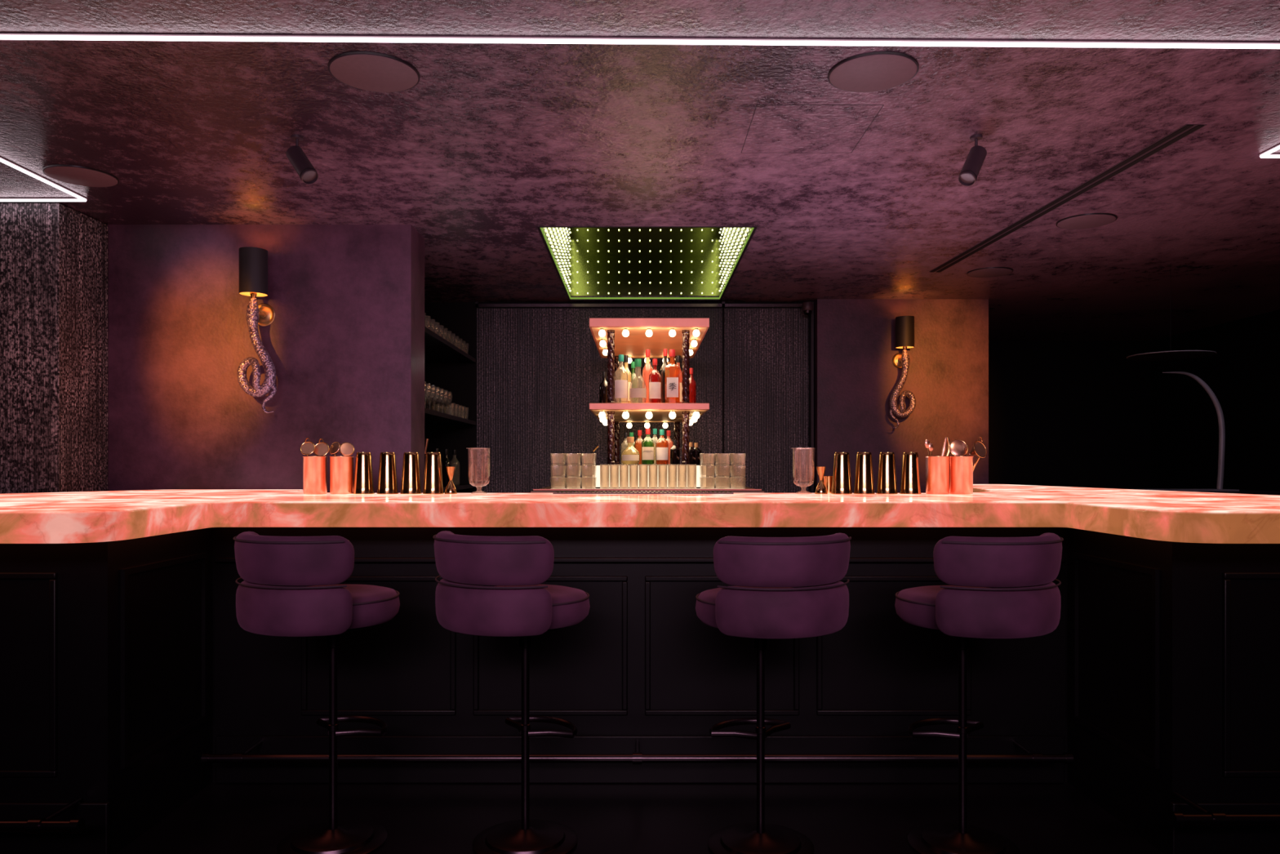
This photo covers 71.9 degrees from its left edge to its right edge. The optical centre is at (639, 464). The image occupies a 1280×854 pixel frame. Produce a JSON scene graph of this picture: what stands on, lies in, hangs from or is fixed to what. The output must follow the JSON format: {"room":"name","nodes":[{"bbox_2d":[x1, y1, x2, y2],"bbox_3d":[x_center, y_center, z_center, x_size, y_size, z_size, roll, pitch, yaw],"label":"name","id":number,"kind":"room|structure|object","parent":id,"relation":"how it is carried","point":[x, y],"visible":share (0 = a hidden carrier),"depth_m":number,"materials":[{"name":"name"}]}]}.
{"room":"bar","nodes":[
{"label":"bar","id":0,"kind":"room"},
{"bbox_2d":[0,202,106,224],"bbox_3d":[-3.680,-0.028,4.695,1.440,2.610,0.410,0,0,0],"label":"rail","id":1,"kind":"structure","parent":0,"point":[0,202],"depth_m":4.49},
{"bbox_2d":[0,203,107,493],"bbox_3d":[-3.627,-0.035,4.691,1.347,2.585,0.415,0,0,0],"label":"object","id":2,"kind":"object","parent":1,"relation":"attached to","point":[54,256],"visible":0.66,"depth_m":4.49,"materials":[{"name":"fabric"}]},
{"bbox_2d":[106,224,424,493],"bbox_3d":[-2.836,-0.028,5.055,3.128,2.610,0.310,0,0,0],"label":"wall","id":3,"kind":"structure","parent":0,"point":[344,340],"depth_m":4.90,"materials":[{"name":"paint"}]},
{"bbox_2d":[237,246,276,413],"bbox_3d":[-2.089,-0.718,4.807,0.194,0.880,0.220,0,0,-26],"label":"sconce","id":4,"kind":"object","parent":3,"relation":"attached to","point":[253,261],"visible":1,"depth_m":4.74,"materials":[{"name":"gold metal"}]},
{"bbox_2d":[424,302,809,493],"bbox_3d":[-0.285,-0.028,7.325,3.430,2.610,0.150,0,0,0],"label":"wall","id":5,"kind":"structure","parent":0,"point":[460,379],"depth_m":7.25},
{"bbox_2d":[809,302,813,493],"bbox_3d":[1.402,-0.033,7.205,0.020,2.580,0.070,0,0,0],"label":"trim","id":6,"kind":"structure","parent":5,"relation":"attached to","point":[811,315],"depth_m":7.17,"materials":[{"name":"black metal"}]},
{"bbox_2d":[0,0,1279,340],"bbox_3d":[0.550,-1.348,3.550,10.100,0.030,12.100,0,0,0],"label":"ceiling","id":7,"kind":"structure","parent":0,"point":[493,144],"depth_m":3.57,"materials":[{"name":"paint"}]},
{"bbox_2d":[0,155,88,201],"bbox_3d":[-3.483,-1.325,3.692,1.434,0.016,1.484,0,0,0],"label":"led strip","id":8,"kind":"object","parent":7,"relation":"attached to","point":[78,197],"visible":1,"depth_m":4.33,"materials":[{"name":"plastic"}]},
{"bbox_2d":[42,164,119,186],"bbox_3d":[-2.574,-1.327,4.067,0.300,0.012,0.300,0,0,0],"label":"ceiling speaker","id":9,"kind":"object","parent":7,"relation":"attached to","point":[70,174],"visible":1,"depth_m":4.04,"materials":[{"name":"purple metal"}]},
{"bbox_2d":[285,134,318,184],"bbox_3d":[-1.367,-1.231,3.567,0.156,0.203,0.071,0,0,35],"label":"spotlight","id":10,"kind":"object","parent":7,"relation":"attached to","point":[307,173],"visible":1,"depth_m":3.55,"materials":[{"name":"black metal"}]},
{"bbox_2d":[327,51,420,92],"bbox_3d":[-0.901,-1.327,2.995,0.300,0.012,0.300,0,0,0],"label":"ceiling speaker","id":11,"kind":"object","parent":7,"relation":"attached to","point":[369,71],"visible":1,"depth_m":2.97,"materials":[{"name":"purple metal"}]},
{"bbox_2d":[0,31,1279,48],"bbox_3d":[0.100,-1.325,2.765,8.601,0.016,0.028,0,0,-1],"label":"led strip","id":12,"kind":"object","parent":7,"relation":"attached to","point":[3,35],"visible":1,"depth_m":2.76,"materials":[{"name":"plastic"}]},
{"bbox_2d":[475,301,810,307],"bbox_3d":[0.025,-1.307,7.207,2.734,0.042,0.045,0,0,0],"label":"track","id":13,"kind":"object","parent":7,"relation":"attached to","point":[477,304],"visible":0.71,"depth_m":7.18,"materials":[{"name":"black metal"}]},
{"bbox_2d":[476,308,722,493],"bbox_3d":[-0.333,-0.013,7.244,2.015,2.540,0.002,0,0,0],"label":"wall","id":14,"kind":"structure","parent":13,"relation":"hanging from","point":[540,371],"depth_m":7.24,"materials":[{"name":"fabric"}]},
{"bbox_2d":[724,308,808,493],"bbox_3d":[1.038,-0.013,7.244,0.695,2.540,0.002,0,0,0],"label":"wall panel","id":15,"kind":"object","parent":13,"relation":"hanging from","point":[766,350],"visible":0.66,"depth_m":7.24,"materials":[{"name":"fabric"}]},
{"bbox_2d":[537,226,757,300],"bbox_3d":[0.040,-1.681,6.040,1.250,0.703,2.220,0,0,0],"label":"ceiling light panel","id":16,"kind":"object","parent":7,"relation":"attached to","point":[589,260],"visible":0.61,"depth_m":7.13,"materials":[{"name":"glass"}]},
{"bbox_2d":[801,302,813,315],"bbox_3d":[1.345,-1.250,7.098,0.090,0.106,0.125,0,0,0],"label":"security camera","id":17,"kind":"object","parent":7,"relation":"attached to","point":[806,307],"visible":1,"depth_m":7.05,"materials":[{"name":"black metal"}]},
{"bbox_2d":[741,104,884,152],"bbox_3d":[0.668,-1.333,3.520,0.472,0.001,0.503,0,0,0],"label":"access panel","id":18,"kind":"object","parent":7,"relation":"attached to","point":[773,128],"visible":1,"depth_m":3.49,"materials":[{"name":"paint"}]},
{"bbox_2d":[827,51,919,92],"bbox_3d":[0.790,-1.327,2.995,0.300,0.012,0.300,0,0,0],"label":"ceiling speaker","id":19,"kind":"object","parent":7,"relation":"attached to","point":[870,72],"visible":1,"depth_m":2.97,"materials":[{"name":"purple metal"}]},
{"bbox_2d":[958,134,986,186],"bbox_3d":[1.345,-1.228,3.567,0.146,0.209,0.071,0,0,-42],"label":"spotlight","id":20,"kind":"object","parent":7,"relation":"attached to","point":[971,167],"visible":1,"depth_m":3.55,"materials":[{"name":"black metal"}]},
{"bbox_2d":[966,266,1013,277],"bbox_3d":[2.419,-1.327,6.100,0.300,0.012,0.300,0,0,0],"label":"ceiling speaker","id":21,"kind":"object","parent":7,"relation":"attached to","point":[990,272],"visible":1,"depth_m":6.06,"materials":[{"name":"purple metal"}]},
{"bbox_2d":[929,124,1205,272],"bbox_3d":[2.110,-1.331,4.780,0.085,0.004,2.652,0,0,-3],"label":"ceiling vent","id":22,"kind":"object","parent":7,"relation":"in","point":[1186,130],"visible":1,"depth_m":4.24,"materials":[{"name":"metal"}]},
{"bbox_2d":[1055,213,1117,229],"bbox_3d":[2.438,-1.327,4.820,0.300,0.012,0.300,0,0,0],"label":"ceiling speaker","id":23,"kind":"object","parent":7,"relation":"attached to","point":[1089,220],"visible":1,"depth_m":4.79,"materials":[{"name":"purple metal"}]},
{"bbox_2d":[1126,350,1217,360],"bbox_3d":[3.519,-1.025,5.850,0.514,0.616,0.514,0,0,0],"label":"pendant","id":24,"kind":"object","parent":7,"relation":"hanging from","point":[1175,354],"visible":1,"depth_m":5.80,"materials":[{"name":"black metal"}]},
{"bbox_2d":[1257,143,1279,158],"bbox_3d":[3.478,-1.325,3.392,1.644,0.016,0.824,0,0,0],"label":"led strip","id":25,"kind":"object","parent":7,"relation":"attached to","point":[1268,153],"visible":1,"depth_m":3.77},
{"bbox_2d":[115,782,1164,853],"bbox_3d":[0.550,1.302,3.550,10.100,0.050,12.100,0,0,0],"label":"floor","id":26,"kind":"structure","parent":0,"point":[221,818],"depth_m":3.21,"materials":[{"name":"black"}]},
{"bbox_2d":[232,531,399,853],"bbox_3d":[-1.059,0.749,2.937,0.475,1.057,0.534,0,0,27],"label":"bar stool","id":27,"kind":"object","parent":26,"relation":"on","point":[328,608],"visible":1,"depth_m":2.72,"materials":[{"name":"fabric"}]},
{"bbox_2d":[432,530,590,853],"bbox_3d":[-0.414,0.749,2.939,0.476,1.057,0.534,0,0,33],"label":"bar stool","id":28,"kind":"object","parent":26,"relation":"on","point":[522,607],"visible":1,"depth_m":2.73,"materials":[{"name":"fabric"}]},
{"bbox_2d":[0,527,1279,853],"bbox_3d":[-0.050,0.753,4.465,6.100,1.048,3.270,0,0,0],"label":"counter base","id":29,"kind":"object","parent":26,"relation":"on","point":[124,663],"depth_m":3.53,"materials":[{"name":"black paint"}]},
{"bbox_2d":[0,797,84,833],"bbox_3d":[-2.290,1.077,2.719,1.244,0.044,0.222,0,0,0],"label":"rail","id":30,"kind":"object","parent":29,"relation":"attached to","point":[33,825],"visible":1,"depth_m":2.62,"materials":[{"name":"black metal"}]},
{"bbox_2d":[0,484,1279,543],"bbox_3d":[-0.051,0.183,4.375,6.395,0.092,3.650,0,0,0],"label":"countertop","id":31,"kind":"structure","parent":29,"relation":"on","point":[73,517],"depth_m":3.22,"materials":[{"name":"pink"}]},
{"bbox_2d":[302,456,327,493],"bbox_3d":[-1.513,0.049,4.110,0.110,0.176,0.110,0,0,0],"label":"copper cup","id":32,"kind":"object","parent":31,"relation":"on","point":[314,468],"visible":0.94,"depth_m":4.07,"materials":[{"name":"metal"}]},
{"bbox_2d":[300,437,315,456],"bbox_3d":[-1.537,0.003,4.088,0.069,0.254,0.042,0,0,0],"label":"strainer","id":33,"kind":"object","parent":32,"relation":"in","point":[308,447],"visible":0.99,"depth_m":4.08,"materials":[{"name":"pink metal"}]},
{"bbox_2d":[301,442,314,453],"bbox_3d":[-1.537,-0.075,4.089,0.064,0.062,0.040,0,0,0],"label":"bowl","id":34,"kind":"object","parent":33,"relation":"on","point":[306,447],"depth_m":4.08,"materials":[{"name":"metal"}]},
{"bbox_2d":[313,438,328,456],"bbox_3d":[-1.476,0.004,4.108,0.062,0.252,0.067,0,0,35],"label":"strainer","id":35,"kind":"object","parent":32,"relation":"in","point":[322,449],"visible":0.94,"depth_m":4.10,"materials":[{"name":"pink metal"}]},
{"bbox_2d":[314,443,328,455],"bbox_3d":[-1.475,-0.071,4.110,0.059,0.064,0.065,0,0,33],"label":"bowl","id":36,"kind":"object","parent":35,"relation":"on","point":[321,449],"depth_m":4.10,"materials":[{"name":"metal"}]},
{"bbox_2d":[329,456,354,493],"bbox_3d":[-1.389,0.049,4.110,0.110,0.176,0.110,0,0,0],"label":"copper cup","id":37,"kind":"object","parent":31,"relation":"on","point":[341,468],"visible":0.98,"depth_m":4.07,"materials":[{"name":"metal"}]},
{"bbox_2d":[328,441,340,456],"bbox_3d":[-1.416,0.011,4.098,0.060,0.236,0.043,0,0,0],"label":"strainer","id":38,"kind":"object","parent":37,"relation":"in","point":[334,448],"visible":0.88,"depth_m":4.09,"materials":[{"name":"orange metal"}]},
{"bbox_2d":[329,442,339,453],"bbox_3d":[-1.417,-0.076,4.093,0.060,0.056,0.022,0,0,23],"label":"bowl","id":39,"kind":"object","parent":38,"relation":"on","point":[334,448],"depth_m":4.09,"materials":[{"name":"metal"}]},
{"bbox_2d":[338,442,354,456],"bbox_3d":[-1.358,0.013,4.088,0.063,0.233,0.044,0,0,0],"label":"strainer","id":40,"kind":"object","parent":37,"relation":"in","point":[347,449],"visible":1,"depth_m":4.08,"materials":[{"name":"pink metal"}]},
{"bbox_2d":[352,452,374,493],"bbox_3d":[-1.288,0.040,4.110,0.098,0.194,0.098,0,0,0],"label":"tin","id":41,"kind":"object","parent":31,"relation":"on","point":[363,483],"visible":0.99,"depth_m":4.08,"materials":[{"name":"gold metal"}]},
{"bbox_2d":[376,452,398,493],"bbox_3d":[-1.176,0.040,4.110,0.098,0.194,0.098,0,0,0],"label":"tin","id":42,"kind":"object","parent":31,"relation":"on","point":[387,478],"visible":1,"depth_m":4.08,"materials":[{"name":"gold metal"}]},
{"bbox_2d":[400,452,422,493],"bbox_3d":[-1.067,0.040,4.110,0.098,0.194,0.098,0,0,0],"label":"tin","id":43,"kind":"object","parent":31,"relation":"on","point":[411,476],"visible":0.99,"depth_m":4.08,"materials":[{"name":"gold metal"}]},
{"bbox_2d":[422,452,444,493],"bbox_3d":[-0.963,0.040,4.110,0.098,0.194,0.098,0,0,0],"label":"tin","id":44,"kind":"object","parent":31,"relation":"on","point":[433,481],"visible":1,"depth_m":4.08,"materials":[{"name":"gold metal"}]},
{"bbox_2d":[444,466,457,493],"bbox_3d":[-0.882,0.073,4.110,0.058,0.127,0.058,0,0,0],"label":"jigger","id":45,"kind":"object","parent":31,"relation":"on","point":[451,488],"visible":0.99,"depth_m":4.09,"materials":[{"name":"gold metal"}]},
{"bbox_2d":[445,466,455,479],"bbox_3d":[-0.882,0.042,4.110,0.044,0.063,0.044,0,0,0],"label":"cup","id":46,"kind":"object","parent":45,"relation":"on","point":[451,470],"depth_m":4.10,"materials":[{"name":"gold metal"}]},
{"bbox_2d":[444,480,457,493],"bbox_3d":[-0.882,0.105,4.110,0.058,0.064,0.058,0,0,0],"label":"cup","id":47,"kind":"object","parent":45,"relation":"on","point":[451,488],"depth_m":4.09,"materials":[{"name":"gold metal"}]},
{"bbox_2d":[466,447,490,493],"bbox_3d":[-0.750,0.030,4.110,0.105,0.215,0.105,0,0,35],"label":"glass","id":48,"kind":"object","parent":31,"relation":"on","point":[488,469],"visible":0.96,"depth_m":4.10,"materials":[{"name":"clear glass"}]},
{"bbox_2d":[552,490,733,493],"bbox_3d":[0.015,0.132,4.170,0.840,0.011,0.140,0,0,0],"label":"bar mat","id":49,"kind":"object","parent":31,"relation":"on","point":[557,491],"visible":1,"depth_m":4.11,"materials":[{"name":"rubber"}]},
{"bbox_2d":[791,447,814,493],"bbox_3d":[0.762,0.030,4.110,0.105,0.215,0.105,0,0,35],"label":"glass","id":50,"kind":"object","parent":31,"relation":"on","point":[813,464],"visible":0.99,"depth_m":4.10,"materials":[{"name":"clear glass"}]},
{"bbox_2d":[814,466,827,493],"bbox_3d":[0.844,0.073,4.110,0.058,0.127,0.058,0,0,0],"label":"jigger","id":51,"kind":"object","parent":31,"relation":"on","point":[820,488],"visible":0.98,"depth_m":4.09,"materials":[{"name":"gold metal"}]},
{"bbox_2d":[816,466,826,479],"bbox_3d":[0.844,0.042,4.110,0.044,0.063,0.044,0,0,0],"label":"cup","id":52,"kind":"object","parent":51,"relation":"on","point":[820,470],"depth_m":4.10,"materials":[{"name":"gold metal"}]},
{"bbox_2d":[814,480,827,493],"bbox_3d":[0.844,0.105,4.110,0.058,0.064,0.058,0,0,0],"label":"cup","id":53,"kind":"object","parent":51,"relation":"on","point":[820,488],"depth_m":4.09,"materials":[{"name":"gold metal"}]},
{"bbox_2d":[822,475,832,493],"bbox_3d":[0.898,0.095,4.200,0.068,0.083,0.068,0,0,0],"label":"cup","id":54,"kind":"object","parent":31,"relation":"on","point":[827,480],"visible":0.48,"depth_m":4.17,"materials":[{"name":"gold metal"}]},
{"bbox_2d":[831,452,852,493],"bbox_3d":[0.940,0.040,4.110,0.098,0.194,0.098,0,0,0],"label":"tin","id":55,"kind":"object","parent":31,"relation":"on","point":[842,481],"visible":1,"depth_m":4.08,"materials":[{"name":"gold metal"}]},
{"bbox_2d":[853,452,875,493],"bbox_3d":[1.044,0.040,4.110,0.098,0.194,0.098,0,0,0],"label":"tin","id":56,"kind":"object","parent":31,"relation":"on","point":[864,476],"visible":0.99,"depth_m":4.08,"materials":[{"name":"gold metal"}]},
{"bbox_2d":[875,452,897,493],"bbox_3d":[1.151,0.040,4.110,0.098,0.194,0.098,0,0,0],"label":"tin","id":57,"kind":"object","parent":31,"relation":"on","point":[886,475],"visible":1,"depth_m":4.08,"materials":[{"name":"gold metal"}]},
{"bbox_2d":[899,452,921,493],"bbox_3d":[1.260,0.040,4.110,0.098,0.194,0.098,0,0,0],"label":"tin","id":58,"kind":"object","parent":31,"relation":"on","point":[910,477],"visible":1,"depth_m":4.08,"materials":[{"name":"gold metal"}]},
{"bbox_2d":[924,456,950,493],"bbox_3d":[1.387,0.049,4.110,0.110,0.176,0.110,0,0,0],"label":"copper cup","id":59,"kind":"object","parent":31,"relation":"on","point":[937,468],"visible":0.94,"depth_m":4.07,"materials":[{"name":"metal"}]},
{"bbox_2d":[924,439,929,456],"bbox_3d":[1.346,0.006,4.100,0.046,0.247,0.009,0,0,0],"label":"spoon","id":60,"kind":"object","parent":59,"relation":"in","point":[926,442],"visible":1,"depth_m":4.10,"materials":[{"name":"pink metal"}]},
{"bbox_2d":[928,442,933,456],"bbox_3d":[1.355,0.013,4.100,0.034,0.232,0.009,0,0,0],"label":"spoon","id":61,"kind":"object","parent":59,"relation":"in","point":[931,446],"visible":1,"depth_m":4.10,"materials":[{"name":"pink metal"}]},
{"bbox_2d":[928,442,933,451],"bbox_3d":[1.351,-0.081,4.100,0.026,0.044,0.009,0,0,0],"label":"bowl","id":62,"kind":"object","parent":61,"relation":"on","point":[931,446],"depth_m":4.10,"materials":[{"name":"metal"}]},
{"bbox_2d":[941,437,950,456],"bbox_3d":[1.421,0.001,4.110,0.058,0.256,0.018,0,0,0],"label":"tongs","id":63,"kind":"object","parent":59,"relation":"in","point":[946,439],"visible":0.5,"depth_m":4.10,"materials":[{"name":"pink metal"}]},
{"bbox_2d":[949,456,973,493],"bbox_3d":[1.496,0.049,4.110,0.110,0.176,0.110,0,0,0],"label":"copper cup","id":64,"kind":"object","parent":31,"relation":"on","point":[961,468],"visible":0.87,"depth_m":4.07,"materials":[{"name":"metal"}]},
{"bbox_2d":[948,439,968,456],"bbox_3d":[1.481,0.006,4.104,0.089,0.247,0.041,0,0,0],"label":"strainer","id":65,"kind":"object","parent":64,"relation":"in","point":[957,447],"visible":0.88,"depth_m":4.09,"materials":[{"name":"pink metal"}]},
{"bbox_2d":[968,435,986,471],"bbox_3d":[1.562,0.000,4.098,0.078,0.261,0.081,0,0,42],"label":"strainer","id":66,"kind":"object","parent":64,"relation":"in","point":[979,449],"visible":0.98,"depth_m":4.08,"materials":[{"name":"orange metal"}]},
{"bbox_2d":[968,441,986,456],"bbox_3d":[1.576,-0.071,4.100,0.071,0.075,0.076,0,0,0],"label":"bowl","id":67,"kind":"object","parent":66,"relation":"on","point":[978,449],"depth_m":4.09,"materials":[{"name":"metal"}]},
{"bbox_2d":[1168,791,1279,826],"bbox_3d":[2.250,1.057,2.719,1.324,0.044,0.222,0,0,0],"label":"rail","id":68,"kind":"object","parent":29,"relation":"attached to","point":[1176,819],"visible":1,"depth_m":2.62,"materials":[{"name":"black metal"}]},
{"bbox_2d":[529,482,764,493],"bbox_3d":[0.040,0.709,5.850,1.270,1.136,2.160,0,0,0],"label":"countertop","id":69,"kind":"structure","parent":26,"relation":"on","point":[570,484],"depth_m":5.35,"materials":[{"name":"black paint"}]},
{"bbox_2d":[533,488,761,490],"bbox_3d":[0.040,0.137,4.956,1.240,0.009,0.348,0,0,0],"label":"drip tray","id":70,"kind":"object","parent":69,"relation":"on","point":[540,489],"visible":1,"depth_m":4.78,"materials":[{"name":"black metal"}]},
{"bbox_2d":[582,445,598,488],"bbox_3d":[-0.285,0.013,5.120,0.093,0.250,0.012,0,0,0],"label":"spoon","id":71,"kind":"object","parent":70,"relation":"on","point":[597,446],"visible":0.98,"depth_m":5.12,"materials":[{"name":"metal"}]},
{"bbox_2d":[589,317,709,488],"bbox_3d":[0.055,-0.362,5.960,0.710,1.006,1.520,0,0,0],"label":"tower","id":72,"kind":"object","parent":69,"relation":"on","point":[613,337],"visible":0.87,"depth_m":5.29,"materials":[{"name":"black paint"}]},
{"bbox_2d":[599,371,608,403],"bbox_3d":[-0.233,-0.483,5.750,0.068,0.240,0.068,0,0,0],"label":"bottle","id":73,"kind":"object","parent":72,"relation":"on","point":[603,388],"visible":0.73,"depth_m":5.72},
{"bbox_2d":[614,354,627,398],"bbox_3d":[-0.114,-0.513,5.329,0.082,0.300,0.084,0,0,0],"label":"bottle","id":74,"kind":"object","parent":72,"relation":"on","point":[620,385],"visible":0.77,"depth_m":5.29,"materials":[{"name":"white paper"}]},
{"bbox_2d":[620,355,631,403],"bbox_3d":[-0.088,-0.528,5.599,0.070,0.330,0.071,0,0,0],"label":"bottle","id":75,"kind":"object","parent":72,"relation":"on","point":[625,357],"visible":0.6,"depth_m":5.59,"materials":[{"name":"beige glass"}]},
{"bbox_2d":[620,432,631,463],"bbox_3d":[-0.088,-0.102,5.600,0.068,0.200,0.068,0,0,0],"label":"bottle","id":76,"kind":"object","parent":72,"relation":"on","point":[625,434],"visible":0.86,"depth_m":5.60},
{"bbox_2d":[621,436,639,464],"bbox_3d":[-0.057,-0.085,5.300,0.114,0.165,0.115,0,0,0],"label":"bottle","id":77,"kind":"object","parent":72,"relation":"on","point":[629,439],"visible":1,"depth_m":5.26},
{"bbox_2d":[626,432,635,464],"bbox_3d":[-0.058,-0.112,6.100,0.068,0.220,0.068,0,0,0],"label":"bottle","id":78,"kind":"object","parent":72,"relation":"on","point":[631,434],"visible":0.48,"depth_m":6.07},
{"bbox_2d":[627,361,638,403],"bbox_3d":[-0.046,-0.528,5.950,0.072,0.330,0.072,0,0,0],"label":"bottle","id":79,"kind":"object","parent":72,"relation":"on","point":[635,381],"visible":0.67,"depth_m":5.93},
{"bbox_2d":[629,358,646,403],"bbox_3d":[-0.011,-0.498,5.300,0.106,0.270,0.107,0,0,0],"label":"bottle","id":80,"kind":"object","parent":72,"relation":"on","point":[635,392],"visible":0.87,"depth_m":5.26,"materials":[{"name":"clear glass"}]},
{"bbox_2d":[634,430,642,464],"bbox_3d":[-0.002,-0.112,5.700,0.068,0.220,0.068,0,0,0],"label":"bottle","id":81,"kind":"object","parent":72,"relation":"on","point":[637,445],"visible":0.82,"depth_m":5.67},
{"bbox_2d":[641,428,653,464],"bbox_3d":[0.048,-0.110,5.308,0.076,0.215,0.079,0,0,0],"label":"bottle","id":82,"kind":"object","parent":72,"relation":"on","point":[647,443],"visible":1,"depth_m":5.28,"materials":[{"name":"green glass"}]},
{"bbox_2d":[645,362,653,403],"bbox_3d":[0.080,-0.528,5.999,0.080,0.330,0.082,0,0,0],"label":"bottle","id":83,"kind":"object","parent":72,"relation":"on","point":[651,364],"visible":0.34,"depth_m":5.97,"materials":[{"name":"orange glass"}]},
{"bbox_2d":[589,403,709,420],"bbox_3d":[0.055,-0.344,5.960,0.710,0.038,1.520,0,0,0],"label":"shelf","id":84,"kind":"object","parent":72,"relation":"attached to","point":[637,411],"depth_m":5.21,"materials":[{"name":"pink stone"}]},
{"bbox_2d":[648,358,661,403],"bbox_3d":[0.090,-0.500,5.329,0.076,0.275,0.078,0,0,0],"label":"bottle","id":85,"kind":"object","parent":72,"relation":"on","point":[655,377],"visible":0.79,"depth_m":5.30,"materials":[{"name":"red glass"}]},
{"bbox_2d":[655,429,668,464],"bbox_3d":[0.133,-0.107,5.319,0.076,0.210,0.078,0,0,0],"label":"bottle","id":86,"kind":"object","parent":72,"relation":"on","point":[661,445],"visible":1,"depth_m":5.29,"materials":[{"name":"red glass"}]},
{"bbox_2d":[659,348,667,403],"bbox_3d":[0.161,-0.548,5.600,0.068,0.370,0.068,0,0,0],"label":"bottle","id":87,"kind":"object","parent":72,"relation":"on","point":[664,350],"visible":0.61,"depth_m":5.58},
{"bbox_2d":[664,349,679,403],"bbox_3d":[0.195,-0.528,5.316,0.089,0.330,0.096,0,0,0],"label":"bottle","id":88,"kind":"object","parent":72,"relation":"on","point":[672,371],"visible":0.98,"depth_m":5.28,"materials":[{"name":"orange glass"}]},
{"bbox_2d":[670,440,679,464],"bbox_3d":[0.216,-0.077,5.450,0.060,0.150,0.060,0,0,0],"label":"bottle","id":89,"kind":"object","parent":72,"relation":"on","point":[674,450],"visible":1,"depth_m":5.43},
{"bbox_2d":[675,355,682,401],"bbox_3d":[0.248,-0.533,5.699,0.072,0.340,0.074,0,0,0],"label":"bottle","id":90,"kind":"object","parent":72,"relation":"on","point":[678,357],"visible":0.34,"depth_m":5.67,"materials":[{"name":"beige glass"}]},
{"bbox_2d":[688,368,696,403],"bbox_3d":[0.333,-0.493,5.700,0.060,0.260,0.060,0,0,0],"label":"bottle","id":91,"kind":"object","parent":72,"relation":"on","point":[692,387],"visible":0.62,"depth_m":5.67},
{"bbox_2d":[688,442,696,464],"bbox_3d":[0.323,-0.072,5.600,0.068,0.140,0.068,0,0,0],"label":"bottle","id":92,"kind":"object","parent":72,"relation":"on","point":[692,454],"visible":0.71,"depth_m":5.57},
{"bbox_2d":[693,442,701,464],"bbox_3d":[0.367,-0.072,5.750,0.068,0.140,0.068,0,0,0],"label":"bottle","id":93,"kind":"object","parent":72,"relation":"on","point":[698,451],"visible":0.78,"depth_m":5.72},
{"bbox_2d":[695,533,851,853],"bbox_3d":[0.419,0.749,2.904,0.475,1.057,0.534,0,0,-19],"label":"bar stool","id":94,"kind":"object","parent":26,"relation":"on","point":[762,605],"visible":1,"depth_m":2.69,"materials":[{"name":"fabric"}]},
{"bbox_2d":[894,532,1063,853],"bbox_3d":[1.096,0.749,2.905,0.475,1.057,0.534,0,0,-21],"label":"bar stool","id":95,"kind":"object","parent":26,"relation":"on","point":[964,609],"visible":1,"depth_m":2.69,"materials":[{"name":"fabric"}]},
{"bbox_2d":[1195,489,1279,495],"bbox_3d":[3.700,0.727,5.975,1.060,1.100,0.710,0,0,0],"label":"countertop","id":96,"kind":"structure","parent":26,"relation":"on","point":[1241,491],"depth_m":5.62,"materials":[{"name":"stone"}]},
{"bbox_2d":[1135,371,1239,491],"bbox_3d":[3.609,-0.220,5.850,0.600,0.794,0.200,0,0,0],"label":"lamp","id":97,"kind":"object","parent":96,"relation":"on","point":[1217,406],"visible":0.92,"depth_m":5.83,"materials":[{"name":"grey metal"}]},
{"bbox_2d":[813,298,988,493],"bbox_3d":[2.120,-0.028,7.255,1.380,2.610,0.290,0,0,0],"label":"wall","id":98,"kind":"structure","parent":0,"point":[855,376],"depth_m":7.11,"materials":[{"name":"paint"}]},
{"bbox_2d":[888,315,915,428],"bbox_3d":[2.096,-0.725,7.017,0.194,0.880,0.220,0,0,26],"label":"sconce","id":99,"kind":"object","parent":98,"relation":"attached to","point":[904,325],"visible":1,"depth_m":6.95,"materials":[{"name":"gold metal"}]},
{"bbox_2d":[988,340,1151,488],"bbox_3d":[3.515,-0.028,9.550,4.170,2.610,0.100,0,0,0],"label":"wall","id":100,"kind":"structure","parent":0,"point":[1062,413],"depth_m":9.50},
{"bbox_2d":[1151,309,1279,491],"bbox_3d":[5.550,-0.028,3.500,0.100,2.610,12.000,0,0,0],"label":"wall","id":101,"kind":"structure","parent":0,"point":[1243,375],"depth_m":8.36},
{"bbox_3d":[-1.950,-0.028,6.230,0.100,2.610,2.040,0,0,0],"label":"wall","id":102,"kind":"structure","parent":0,"visible":0},
{"bbox_2d":[424,326,475,363],"bbox_3d":[-1.622,-0.848,6.240,0.556,0.030,1.980,0,0,0],"label":"shelf","id":103,"kind":"object","parent":102,"relation":"attached to","point":[437,348],"visible":0.3,"depth_m":6.54,"materials":[{"name":"black paint"}]},
{"bbox_2d":[424,408,475,425],"bbox_3d":[-1.622,-0.338,6.240,0.556,0.030,1.980,0,0,0],"label":"shelf","id":104,"kind":"object","parent":102,"relation":"attached to","point":[432,417],"visible":0.27,"depth_m":6.52,"materials":[{"name":"black paint"}]},
{"bbox_2d":[443,483,475,491],"bbox_3d":[-1.622,0.172,6.240,0.556,0.030,1.980,0,0,0],"label":"shelf","id":105,"kind":"object","parent":102,"relation":"attached to","point":[458,486],"visible":0.19,"depth_m":6.82,"materials":[{"name":"black paint"}]},
{"bbox_2d":[424,438,428,456],"bbox_3d":[-1.464,-0.009,5.900,0.171,0.332,0.100,0,0,0],"label":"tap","id":106,"kind":"object","parent":105,"relation":"on","point":[426,440],"visible":0.06,"depth_m":5.89,"materials":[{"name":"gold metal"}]},
{"bbox_2d":[441,448,451,485],"bbox_3d":[-1.430,0.022,6.500,0.080,0.270,0.080,0,0,0],"label":"bottle","id":107,"kind":"object","parent":105,"relation":"on","point":[446,461],"visible":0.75,"depth_m":6.46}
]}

